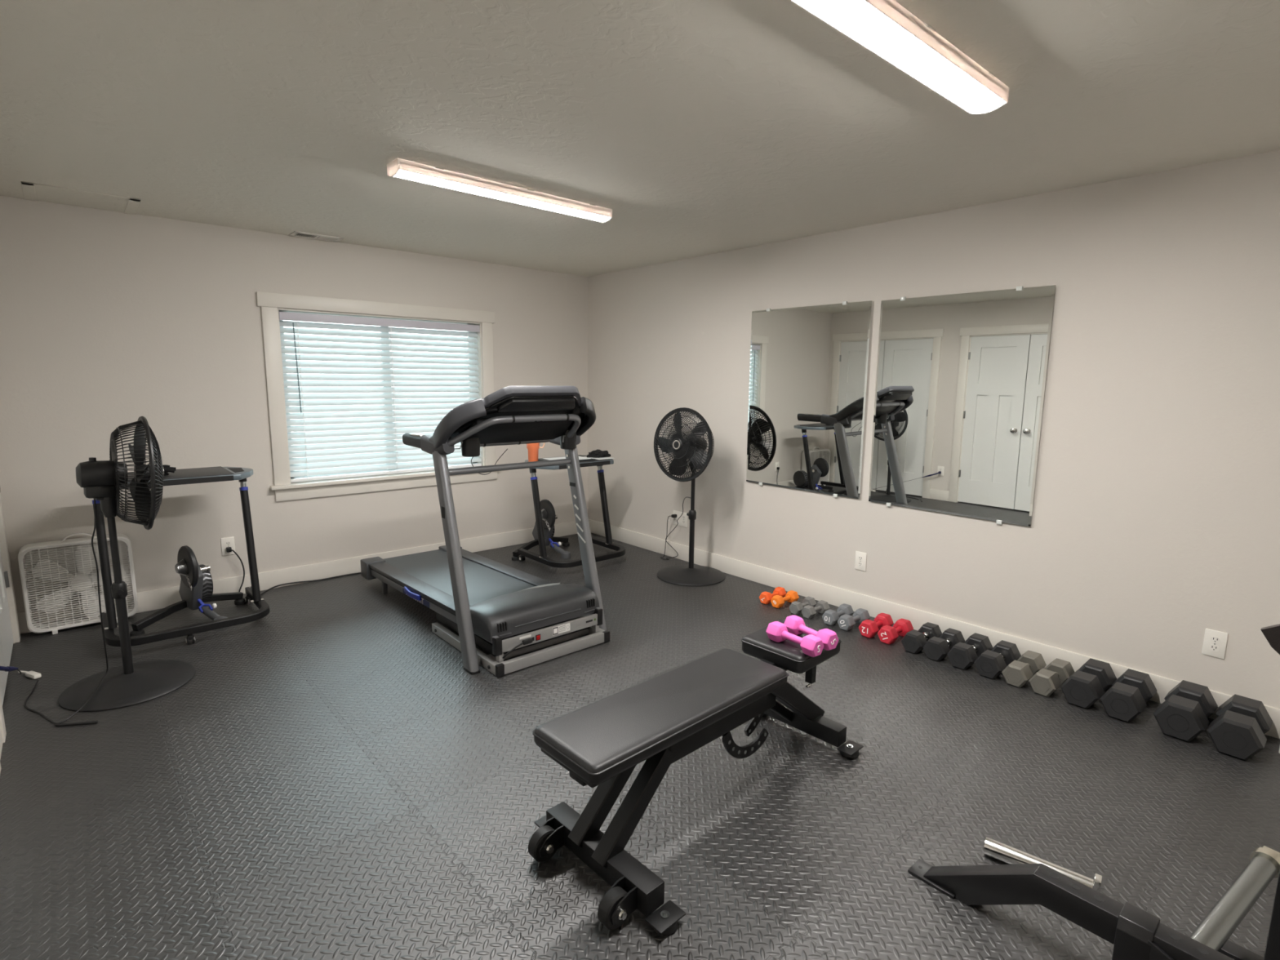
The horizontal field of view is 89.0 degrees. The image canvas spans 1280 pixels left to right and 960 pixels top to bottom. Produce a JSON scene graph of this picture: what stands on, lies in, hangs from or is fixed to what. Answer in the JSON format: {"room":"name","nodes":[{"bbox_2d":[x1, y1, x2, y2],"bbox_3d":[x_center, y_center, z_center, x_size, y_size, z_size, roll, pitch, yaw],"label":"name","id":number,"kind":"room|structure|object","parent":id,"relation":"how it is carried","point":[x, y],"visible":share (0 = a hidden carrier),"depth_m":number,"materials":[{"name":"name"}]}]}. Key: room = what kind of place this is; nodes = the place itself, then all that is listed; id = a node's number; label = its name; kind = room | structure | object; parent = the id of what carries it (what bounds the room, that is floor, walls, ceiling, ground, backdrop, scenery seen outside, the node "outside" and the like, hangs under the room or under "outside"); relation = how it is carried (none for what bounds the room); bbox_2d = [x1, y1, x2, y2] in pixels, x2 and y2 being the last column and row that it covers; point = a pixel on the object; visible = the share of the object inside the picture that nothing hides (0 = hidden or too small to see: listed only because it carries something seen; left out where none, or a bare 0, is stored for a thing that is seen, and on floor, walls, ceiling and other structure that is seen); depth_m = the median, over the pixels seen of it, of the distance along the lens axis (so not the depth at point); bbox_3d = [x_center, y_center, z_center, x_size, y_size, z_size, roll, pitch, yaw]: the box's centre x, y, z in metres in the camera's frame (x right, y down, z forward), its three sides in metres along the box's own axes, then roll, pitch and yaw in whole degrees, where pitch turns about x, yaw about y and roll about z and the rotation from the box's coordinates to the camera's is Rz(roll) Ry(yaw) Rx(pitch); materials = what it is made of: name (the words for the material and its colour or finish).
{"room":"home gym","nodes":[
{"label":"home gym","id":0,"kind":"room"},
{"bbox_2d":[0,195,587,612],"bbox_3d":[-2.098,-0.514,4.986,4.360,2.440,0.150,-7,12,-41],"label":"wall","id":1,"kind":"structure","parent":0,"point":[109,320],"depth_m":4.21,"materials":[{"name":"grey paint"}]},
{"bbox_2d":[220,537,235,555],"bbox_3d":[-2.793,0.449,4.417,0.078,0.121,0.008,-7,12,-41],"label":"wall outlet","id":2,"kind":"object","parent":1,"relation":"attached to","point":[228,541],"visible":0.95,"depth_m":4.41,"materials":[{"name":"white plastic"}]},
{"bbox_2d":[225,541,231,546],"bbox_3d":[-2.790,0.430,4.412,0.034,0.029,0.002,-7,12,-41],"label":"receptacle","id":3,"kind":"object","parent":2,"relation":"attached to","point":[227,543],"depth_m":4.41,"materials":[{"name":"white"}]},
{"bbox_2d":[226,546,244,591],"bbox_3d":[-2.731,0.626,4.418,0.090,0.343,0.116,-7,12,-41],"label":"power cord","id":4,"kind":"object","parent":2,"relation":"attached to","point":[228,549],"visible":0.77,"depth_m":4.42,"materials":[{"name":"black plastic"}]},
{"bbox_2d":[17,520,577,634],"bbox_3d":[-2.056,0.638,5.101,4.120,0.130,0.014,-7,12,-41],"label":"baseboard","id":5,"kind":"structure","parent":1,"relation":"attached to","point":[155,599],"depth_m":4.75,"materials":[{"name":"white paint"}]},
{"bbox_2d":[256,291,497,501],"bbox_3d":[-1.937,-0.640,5.073,1.788,1.423,0.202,-7,12,-41],"label":"trim","id":6,"kind":"structure","parent":1,"relation":"attached to","point":[270,304],"depth_m":4.77,"materials":[{"name":"white paint"}]},
{"bbox_2d":[278,311,477,478],"bbox_3d":[-1.989,-0.656,5.122,1.528,1.213,0.048,-7,12,-41],"label":"window","id":7,"kind":"structure","parent":1,"relation":"in","point":[278,311],"depth_m":5.08,"materials":[{"name":"white glass"}]},
{"bbox_2d":[278,311,481,482],"bbox_3d":[-1.931,-0.639,5.058,1.504,1.185,0.071,-7,12,-41],"label":"window blind","id":8,"kind":"object","parent":7,"relation":"attached to","point":[431,389],"visible":0.92,"depth_m":4.95,"materials":[{"name":"grey plastic"}]},
{"bbox_2d":[0,533,1279,959],"bbox_3d":[-0.057,1.099,2.871,4.360,0.060,6.370,-7,12,-41],"label":"floor","id":9,"kind":"structure","parent":0,"point":[330,779],"depth_m":2.33,"materials":[{"name":"rubber"}]},
{"bbox_2d":[0,666,21,674],"bbox_3d":[-2.771,0.841,2.891,0.068,0.355,0.874,-6,11,-39],"label":"cord","id":10,"kind":"object","parent":9,"relation":"on","point":[7,668],"visible":1,"depth_m":2.62,"materials":[{"name":"blue plastic"}]},
{"bbox_2d":[54,720,97,726],"bbox_3d":[-2.425,1.048,2.803,0.157,0.011,0.013,-1,9,-11],"label":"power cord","id":11,"kind":"object","parent":9,"relation":"on","point":[90,722],"visible":1,"depth_m":2.80,"materials":[{"name":"black plastic"}]},
{"bbox_2d":[17,532,137,634],"bbox_3d":[-3.320,0.594,3.867,0.502,0.566,0.122,-7,12,-41],"label":"box fan","id":12,"kind":"object","parent":9,"relation":"on","point":[82,581],"visible":0.87,"depth_m":3.82,"materials":[{"name":"white plastic"}]},
{"bbox_2d":[17,416,195,724],"bbox_3d":[-2.665,0.350,3.088,0.782,1.299,0.830,-8,12,-43],"label":"pedestal fan","id":13,"kind":"object","parent":9,"relation":"on","point":[130,684],"depth_m":3.04,"materials":[{"name":"black plastic"}]},
{"bbox_2d":[109,420,151,525],"bbox_3d":[-2.405,-0.028,3.075,0.140,0.507,0.508,-8,12,-43],"label":"grille","id":14,"kind":"object","parent":13,"relation":"attached to","point":[140,493],"depth_m":3.01,"materials":[{"name":"black plastic"}]},
{"bbox_2d":[143,425,164,519],"bbox_3d":[-2.343,-0.035,3.132,0.084,0.505,0.506,-7,12,-41],"label":"grille","id":15,"kind":"object","parent":13,"relation":"attached to","point":[153,498],"depth_m":3.00,"materials":[{"name":"black plastic"}]},
{"bbox_2d":[92,466,270,646],"bbox_3d":[-2.677,0.428,3.812,0.810,0.924,0.612,-7,12,-41],"label":"desk","id":16,"kind":"object","parent":9,"relation":"on","point":[207,474],"visible":0.88,"depth_m":3.71,"materials":[{"name":"black metal"}]},
{"bbox_2d":[149,464,176,477],"bbox_3d":[-2.750,-0.055,3.699,0.192,0.062,0.128,-7,12,-41],"label":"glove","id":17,"kind":"object","parent":16,"relation":"on","point":[166,468],"visible":0.2,"depth_m":3.72,"materials":[{"name":"black"}]},
{"bbox_2d":[238,478,247,482],"bbox_3d":[-2.476,-0.014,4.057,0.040,0.060,0.067,-7,12,-41],"label":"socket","id":18,"kind":"object","parent":16,"relation":"attached to","point":[244,480],"depth_m":4.04,"materials":[{"name":"black plastic"}]},
{"bbox_2d":[129,545,245,635],"bbox_3d":[-2.777,0.617,4.008,0.512,0.488,0.484,-3,9,-21],"label":"trainer","id":19,"kind":"object","parent":9,"relation":"on","point":[196,587],"visible":0.99,"depth_m":3.94,"materials":[{"name":"black metal"}]},
{"bbox_2d":[260,572,360,595],"bbox_3d":[-2.259,0.724,4.861,0.149,0.028,1.149,8,12,41],"label":"power cord","id":20,"kind":"object","parent":9,"relation":"on","point":[267,590],"visible":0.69,"depth_m":4.75,"materials":[{"name":"black plastic"}]},
{"bbox_2d":[360,386,609,677],"bbox_3d":[-1.093,0.125,4.139,0.920,1.456,1.987,-7,12,-41],"label":"treadmill","id":21,"kind":"object","parent":9,"relation":"on","point":[507,611],"visible":1,"depth_m":3.58,"materials":[{"name":"silver metal"}]},
{"bbox_2d":[469,583,599,641],"bbox_3d":[-0.629,0.709,3.690,0.704,0.129,0.417,-7,12,-41],"label":"hood","id":22,"kind":"object","parent":21,"relation":"attached to","point":[505,615],"depth_m":3.55,"materials":[{"name":"grey plastic"}]},
{"bbox_2d":[535,634,540,640],"bbox_3d":[-0.541,0.838,3.465,0.030,0.032,0.006,-7,12,-41],"label":"switch","id":23,"kind":"object","parent":21,"relation":"attached to","point":[537,636],"depth_m":3.46,"materials":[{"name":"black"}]},
{"bbox_2d":[516,582,560,591],"bbox_3d":[-0.674,0.662,3.902,0.425,0.036,0.090,-5,10,-32],"label":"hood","id":24,"kind":"object","parent":21,"relation":"attached to","point":[555,584],"depth_m":3.93,"materials":[{"name":"plastic"}]},
{"bbox_2d":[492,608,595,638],"bbox_3d":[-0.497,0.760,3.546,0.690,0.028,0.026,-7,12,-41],"label":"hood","id":25,"kind":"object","parent":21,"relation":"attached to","point":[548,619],"depth_m":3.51,"materials":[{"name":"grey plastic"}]},
{"bbox_2d":[511,499,570,560],"bbox_3d":[-0.850,0.388,5.627,0.512,0.488,0.484,-1,9,-10],"label":"trainer","id":26,"kind":"object","parent":9,"relation":"on","point":[548,512],"visible":0.8,"depth_m":5.51,"materials":[{"name":"black metal"}]},
{"bbox_2d":[517,454,625,568],"bbox_3d":[-0.532,0.257,5.331,0.780,0.844,0.612,-7,12,-41],"label":"desk","id":27,"kind":"object","parent":9,"relation":"on","point":[620,551],"visible":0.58,"depth_m":5.19,"materials":[{"name":"black metal"}]},
{"bbox_2d":[528,467,536,473],"bbox_3d":[-0.845,-0.082,5.135,0.040,0.061,0.068,-7,12,-41],"label":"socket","id":28,"kind":"object","parent":27,"relation":"attached to","point":[531,470],"depth_m":5.11,"materials":[{"name":"black plastic"}]},
{"bbox_2d":[526,442,544,462],"bbox_3d":[-0.832,-0.254,5.159,0.131,0.222,0.110,-7,12,-41],"label":"cup","id":29,"kind":"object","parent":27,"relation":"on","point":[533,448],"visible":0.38,"depth_m":5.12,"materials":[{"name":"orange plastic"}]},
{"bbox_2d":[537,456,595,461],"bbox_3d":[-0.599,-0.166,5.264,0.396,0.009,0.281,-6,11,-38],"label":"folder","id":30,"kind":"object","parent":27,"relation":"on","point":[541,459],"visible":0.26,"depth_m":5.23,"materials":[{"name":"black plastic"}]},
{"bbox_2d":[543,456,591,460],"bbox_3d":[-0.592,-0.174,5.270,0.350,0.003,0.240,-7,12,-41],"label":"paper sheet","id":31,"kind":"object","parent":30,"relation":"on","point":[563,457],"visible":0.5,"depth_m":5.28,"materials":[{"name":"white paper"}]},
{"bbox_2d":[583,456,614,459],"bbox_3d":[-0.349,-0.187,5.444,0.165,0.001,0.240,-7,12,-41],"label":"paper sheet","id":32,"kind":"object","parent":27,"relation":"on","point":[597,458],"visible":0.57,"depth_m":5.39,"materials":[{"name":"white paper"}]},
{"bbox_2d":[586,449,610,457],"bbox_3d":[-0.344,-0.227,5.495,0.229,0.062,0.168,-7,12,-41],"label":"cloth","id":33,"kind":"object","parent":32,"relation":"on","point":[597,453],"visible":1,"depth_m":5.44,"materials":[{"name":"black fabric"}]},
{"bbox_2d":[660,497,690,559],"bbox_3d":[0.339,0.398,5.278,0.127,0.605,0.542,-4,10,-25],"label":"cord","id":34,"kind":"object","parent":9,"relation":"on","point":[672,515],"visible":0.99,"depth_m":5.46,"materials":[{"name":"black plastic"}]},
{"bbox_2d":[653,407,725,586],"bbox_3d":[0.401,0.099,4.938,0.544,1.296,0.528,8,12,41],"label":"pedestal fan","id":35,"kind":"object","parent":9,"relation":"on","point":[688,451],"visible":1,"depth_m":4.81,"materials":[{"name":"black plastic"}]},
{"bbox_2d":[655,409,710,479],"bbox_3d":[0.292,-0.256,4.755,0.506,0.505,0.078,8,12,41],"label":"grille","id":36,"kind":"object","parent":35,"relation":"attached to","point":[680,446],"depth_m":4.73,"materials":[{"name":"black plastic"}]},
{"bbox_2d":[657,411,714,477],"bbox_3d":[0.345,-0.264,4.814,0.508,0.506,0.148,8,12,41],"label":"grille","id":37,"kind":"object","parent":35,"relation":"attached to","point":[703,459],"depth_m":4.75,"materials":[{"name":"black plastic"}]},
{"bbox_2d":[528,619,863,935],"bbox_3d":[0.275,0.915,2.319,1.354,0.476,0.611,-8,12,-43],"label":"weight bench","id":38,"kind":"object","parent":9,"relation":"on","point":[664,718],"visible":0.96,"depth_m":2.05,"materials":[{"name":"black leather"}]},
{"bbox_2d":[765,621,823,657],"bbox_3d":[0.598,0.615,2.526,0.078,0.069,0.234,-6,11,-37],"label":"dumbbell","id":39,"kind":"object","parent":38,"relation":"on","point":[811,645],"visible":1,"depth_m":2.50,"materials":[{"name":"pink rubber"}]},
{"bbox_2d":[783,615,838,650],"bbox_3d":[0.677,0.604,2.586,0.078,0.069,0.234,-5,10,-32],"label":"dumbbell","id":40,"kind":"object","parent":38,"relation":"on","point":[795,624],"visible":0.84,"depth_m":2.57,"materials":[{"name":"pink"}]},
{"bbox_2d":[759,586,786,604],"bbox_3d":[0.912,0.793,4.475,0.217,0.076,0.086,-7,12,-42],"label":"dumbbell","id":41,"kind":"object","parent":9,"relation":"on","point":[765,597],"visible":0.86,"depth_m":4.42,"materials":[{"name":"orange rubber"}]},
{"bbox_2d":[770,590,799,608],"bbox_3d":[0.979,0.805,4.400,0.217,0.076,0.086,-7,11,-40],"label":"dumbbell","id":42,"kind":"object","parent":9,"relation":"on","point":[777,601],"visible":1,"depth_m":4.36,"materials":[{"name":"orange rubber"}]},
{"bbox_2d":[789,596,816,614],"bbox_3d":[1.071,0.825,4.284,0.208,0.074,0.085,-7,12,-41],"label":"dumbbell","id":43,"kind":"object","parent":9,"relation":"on","point":[796,607],"visible":0.91,"depth_m":4.23,"materials":[{"name":"grey rubber"}]},
{"bbox_2d":[801,600,829,618],"bbox_3d":[1.136,0.837,4.212,0.208,0.074,0.085,-7,11,-39],"label":"dumbbell","id":44,"kind":"object","parent":9,"relation":"on","point":[808,611],"visible":1,"depth_m":4.17,"materials":[{"name":"grey rubber"}]},
{"bbox_2d":[822,603,853,625],"bbox_3d":[1.249,0.848,4.111,0.237,0.085,0.095,-7,12,-41],"label":"dumbbell","id":45,"kind":"object","parent":9,"relation":"on","point":[830,617],"visible":0.93,"depth_m":4.05,"materials":[{"name":"grey"}]},
{"bbox_2d":[837,608,870,631],"bbox_3d":[1.323,0.862,4.028,0.237,0.085,0.095,-7,11,-40],"label":"dumbbell","id":46,"kind":"object","parent":9,"relation":"on","point":[846,622],"visible":0.96,"depth_m":3.98,"materials":[{"name":"grey rubber"}]},
{"bbox_2d":[858,613,893,638],"bbox_3d":[1.422,0.875,3.924,0.247,0.094,0.105,-7,12,-41],"label":"dumbbell","id":47,"kind":"object","parent":9,"relation":"on","point":[868,628],"visible":0.92,"depth_m":3.86,"materials":[{"name":"red rubber"}]},
{"bbox_2d":[877,618,913,644],"bbox_3d":[1.504,0.890,3.832,0.247,0.094,0.105,-7,11,-40],"label":"dumbbell","id":48,"kind":"object","parent":9,"relation":"on","point":[887,634],"visible":0.97,"depth_m":3.78,"materials":[{"name":"red rubber"}]},
{"bbox_2d":[901,622,942,653],"bbox_3d":[1.613,0.901,3.724,0.288,0.106,0.122,-7,12,-41],"label":"dumbbell","id":49,"kind":"object","parent":9,"relation":"on","point":[913,642],"visible":0.96,"depth_m":3.65,"materials":[{"name":"black rubber"}]},
{"bbox_2d":[923,627,964,661],"bbox_3d":[1.697,0.916,3.631,0.288,0.107,0.124,-7,12,-41],"label":"dumbbell","id":50,"kind":"object","parent":9,"relation":"on","point":[935,648],"visible":0.97,"depth_m":3.56,"materials":[{"name":"black rubber"}]},
{"bbox_2d":[946,632,992,670],"bbox_3d":[1.793,0.927,3.534,0.303,0.116,0.134,-7,12,-41],"label":"dumbbell","id":51,"kind":"object","parent":9,"relation":"on","point":[962,655],"visible":0.96,"depth_m":3.46,"materials":[{"name":"black rubber"}]},
{"bbox_2d":[973,640,1021,679],"bbox_3d":[1.885,0.943,3.430,0.303,0.118,0.136,-7,12,-41],"label":"dumbbell","id":52,"kind":"object","parent":9,"relation":"on","point":[991,664],"visible":1,"depth_m":3.35,"materials":[{"name":"black rubber"}]},
{"bbox_2d":[1001,650,1046,688],"bbox_3d":[1.968,0.966,3.336,0.293,0.104,0.120,-7,12,-41],"label":"dumbbell","id":53,"kind":"object","parent":9,"relation":"on","point":[1018,673],"visible":0.98,"depth_m":3.26,"materials":[{"name":"silver metal"}]},
{"bbox_2d":[1028,657,1075,697],"bbox_3d":[2.052,0.981,3.242,0.293,0.104,0.120,-7,11,-39],"label":"dumbbell","id":54,"kind":"object","parent":9,"relation":"on","point":[1046,681],"visible":0.99,"depth_m":3.17,"materials":[{"name":"grey rubber"}]},
{"bbox_2d":[1060,657,1116,708],"bbox_3d":[2.171,0.980,3.149,0.338,0.137,0.158,-7,12,-41],"label":"dumbbell","id":55,"kind":"object","parent":9,"relation":"on","point":[1088,683],"visible":1,"depth_m":3.06,"materials":[{"name":"black rubber"}]},
{"bbox_2d":[907,623,1279,959],"bbox_3d":[1.476,0.396,1.593,0.594,1.750,1.280,-7,12,-41],"label":"exercise machine","id":56,"kind":"object","parent":9,"relation":"on","point":[1135,933],"visible":1,"depth_m":1.67,"materials":[{"name":"black metal"}]},
{"bbox_2d":[983,836,1102,892],"bbox_3d":[1.227,1.182,1.997,0.304,0.067,0.053,8,11,38],"label":"chrome bar","id":57,"kind":"object","parent":56,"relation":"attached to","point":[993,848],"visible":0.72,"depth_m":2.01,"materials":[{"name":"silver metal"}]},
{"bbox_2d":[1099,668,1156,722],"bbox_3d":[2.275,0.999,3.032,0.338,0.137,0.158,-7,12,-41],"label":"dumbbell","id":58,"kind":"object","parent":9,"relation":"on","point":[1127,697],"visible":1,"depth_m":2.94,"materials":[{"name":"black rubber"}]},
{"bbox_2d":[1153,680,1217,742],"bbox_3d":[2.415,1.017,2.882,0.348,0.151,0.174,-7,12,-41],"label":"dumbbell","id":59,"kind":"object","parent":9,"relation":"on","point":[1185,710],"visible":1,"depth_m":2.79,"materials":[{"name":"black rubber"}]},
{"bbox_2d":[1206,693,1272,760],"bbox_3d":[2.533,1.038,2.749,0.348,0.151,0.174,-7,12,-41],"label":"dumbbell","id":60,"kind":"object","parent":9,"relation":"on","point":[1238,729],"visible":1,"depth_m":2.66,"materials":[{"name":"black rubber"}]},
{"bbox_2d":[0,0,1279,276],"bbox_3d":[-0.031,-1.372,2.491,4.360,0.060,6.370,-7,12,-41],"label":"ceiling","id":61,"kind":"structure","parent":0,"point":[704,127],"depth_m":2.33,"materials":[{"name":"beige paint"}]},
{"bbox_2d":[20,181,141,214],"bbox_3d":[-3.053,-1.537,3.567,0.480,0.004,0.438,-7,12,-41],"label":"ceiling hatch","id":62,"kind":"object","parent":61,"relation":"attached to","point":[31,191],"visible":1,"depth_m":3.54,"materials":[{"name":"beige"}]},
{"bbox_2d":[288,231,343,242],"bbox_3d":[-2.212,-1.662,4.453,0.305,0.009,0.160,-7,12,-41],"label":"ceiling vent","id":63,"kind":"object","parent":61,"relation":"in","point":[295,233],"visible":1,"depth_m":4.44,"materials":[{"name":"white metal"}]},
{"bbox_2d":[386,158,612,222],"bbox_3d":[-0.647,-1.442,3.303,1.226,0.060,0.127,-7,12,-42],"label":"ceiling light","id":64,"kind":"object","parent":61,"relation":"attached to","point":[400,168],"visible":1,"depth_m":3.18,"materials":[{"name":"white plastic"}]},
{"bbox_2d":[791,0,1008,114],"bbox_3d":[0.691,-1.190,1.757,1.226,0.060,0.127,-7,12,-40],"label":"ceiling light","id":65,"kind":"object","parent":61,"relation":"attached to","point":[885,28],"visible":1,"depth_m":1.78,"materials":[{"name":"white plastic"}]},
{"bbox_2d":[587,150,1279,708],"bbox_3d":[1.558,-0.332,4.056,0.120,2.440,6.100,-7,12,-41],"label":"wall","id":66,"kind":"structure","parent":0,"point":[1155,523],"depth_m":3.27,"materials":[{"name":"grey paint"}]},
{"bbox_2d":[672,510,687,527],"bbox_3d":[0.336,0.325,5.454,0.008,0.121,0.170,-7,12,-41],"label":"wall outlet","id":67,"kind":"object","parent":66,"relation":"attached to","point":[682,521],"visible":0.97,"depth_m":5.45,"materials":[{"name":"white plastic"}]},
{"bbox_2d":[746,300,871,498],"bbox_3d":[1.108,-0.543,4.431,0.017,1.259,0.932,-7,12,-41],"label":"wall mirror","id":68,"kind":"object","parent":66,"relation":"attached to","point":[808,371],"visible":1,"depth_m":4.38,"materials":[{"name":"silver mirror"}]},
{"bbox_2d":[854,551,866,571],"bbox_3d":[1.431,0.526,4.225,0.008,0.121,0.078,-7,12,-41],"label":"wall outlet","id":69,"kind":"object","parent":66,"relation":"attached to","point":[860,557],"visible":1,"depth_m":4.22,"materials":[{"name":"white plastic"}]},
{"bbox_2d":[588,519,1279,738],"bbox_3d":[1.500,0.817,4.183,0.014,0.130,6.086,-7,12,-41],"label":"baseboard","id":70,"kind":"structure","parent":66,"relation":"attached to","point":[835,596],"depth_m":4.23,"materials":[{"name":"white paint"}]},
{"bbox_2d":[868,284,1055,526],"bbox_3d":[1.764,-0.418,3.695,0.017,1.258,0.931,-7,12,-41],"label":"wall mirror","id":71,"kind":"object","parent":66,"relation":"attached to","point":[961,378],"visible":1,"depth_m":3.64,"materials":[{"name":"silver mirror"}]},
{"bbox_2d":[1201,628,1228,658],"bbox_3d":[2.585,0.736,2.930,0.008,0.121,0.078,-7,12,-41],"label":"wall outlet","id":72,"kind":"object","parent":66,"relation":"attached to","point":[1215,642],"visible":1,"depth_m":2.93,"materials":[{"name":"white plastic"}]},
{"bbox_2d":[1208,644,1219,651],"bbox_3d":[2.583,0.756,2.931,0.002,0.029,0.034,-7,12,-41],"label":"receptacle","id":73,"kind":"object","parent":72,"relation":"attached to","point":[1212,647],"depth_m":2.93,"materials":[{"name":"white plastic"}]},
{"bbox_2d":[1210,635,1220,643],"bbox_3d":[2.583,0.717,2.925,0.002,0.029,0.034,-7,12,-41],"label":"receptacle","id":74,"kind":"object","parent":72,"relation":"attached to","point":[1214,639],"depth_m":2.92,"materials":[{"name":"white plastic"}]},
{"bbox_3d":[-1.630,0.062,1.280,0.130,2.440,6.100,-7,12,-41],"label":"wall","id":75,"kind":"structure","parent":0,"visible":0},
{"bbox_2d":[0,725,3,759],"bbox_3d":[-1.089,1.289,0.944,0.014,0.130,4.590,-7,12,-41],"label":"baseboard","id":76,"kind":"structure","parent":75,"relation":"attached to","point":[1,736],"depth_m":2.61,"materials":[{"name":"white paint"}]},
{"bbox_2d":[0,635,6,704],"bbox_3d":[-2.852,0.014,2.795,0.103,2.020,0.635,-7,12,-41],"label":"door","id":77,"kind":"structure","parent":75,"relation":"in","point":[2,673],"depth_m":3.05,"materials":[{"name":"white paint"}]},
{"bbox_2d":[0,487,13,679],"bbox_3d":[-3.277,-0.064,3.273,0.103,2.020,0.636,-7,12,-41],"label":"door","id":78,"kind":"structure","parent":75,"relation":"in","point":[6,630],"depth_m":3.42,"materials":[{"name":"white paint"}]},
{"bbox_2d":[0,493,20,742],"bbox_3d":[-3.101,-0.068,2.994,0.126,2.145,1.475,-7,12,-41],"label":"trim","id":79,"kind":"structure","parent":75,"relation":"attached to","point":[3,542],"depth_m":3.60,"materials":[{"name":"white paint"}]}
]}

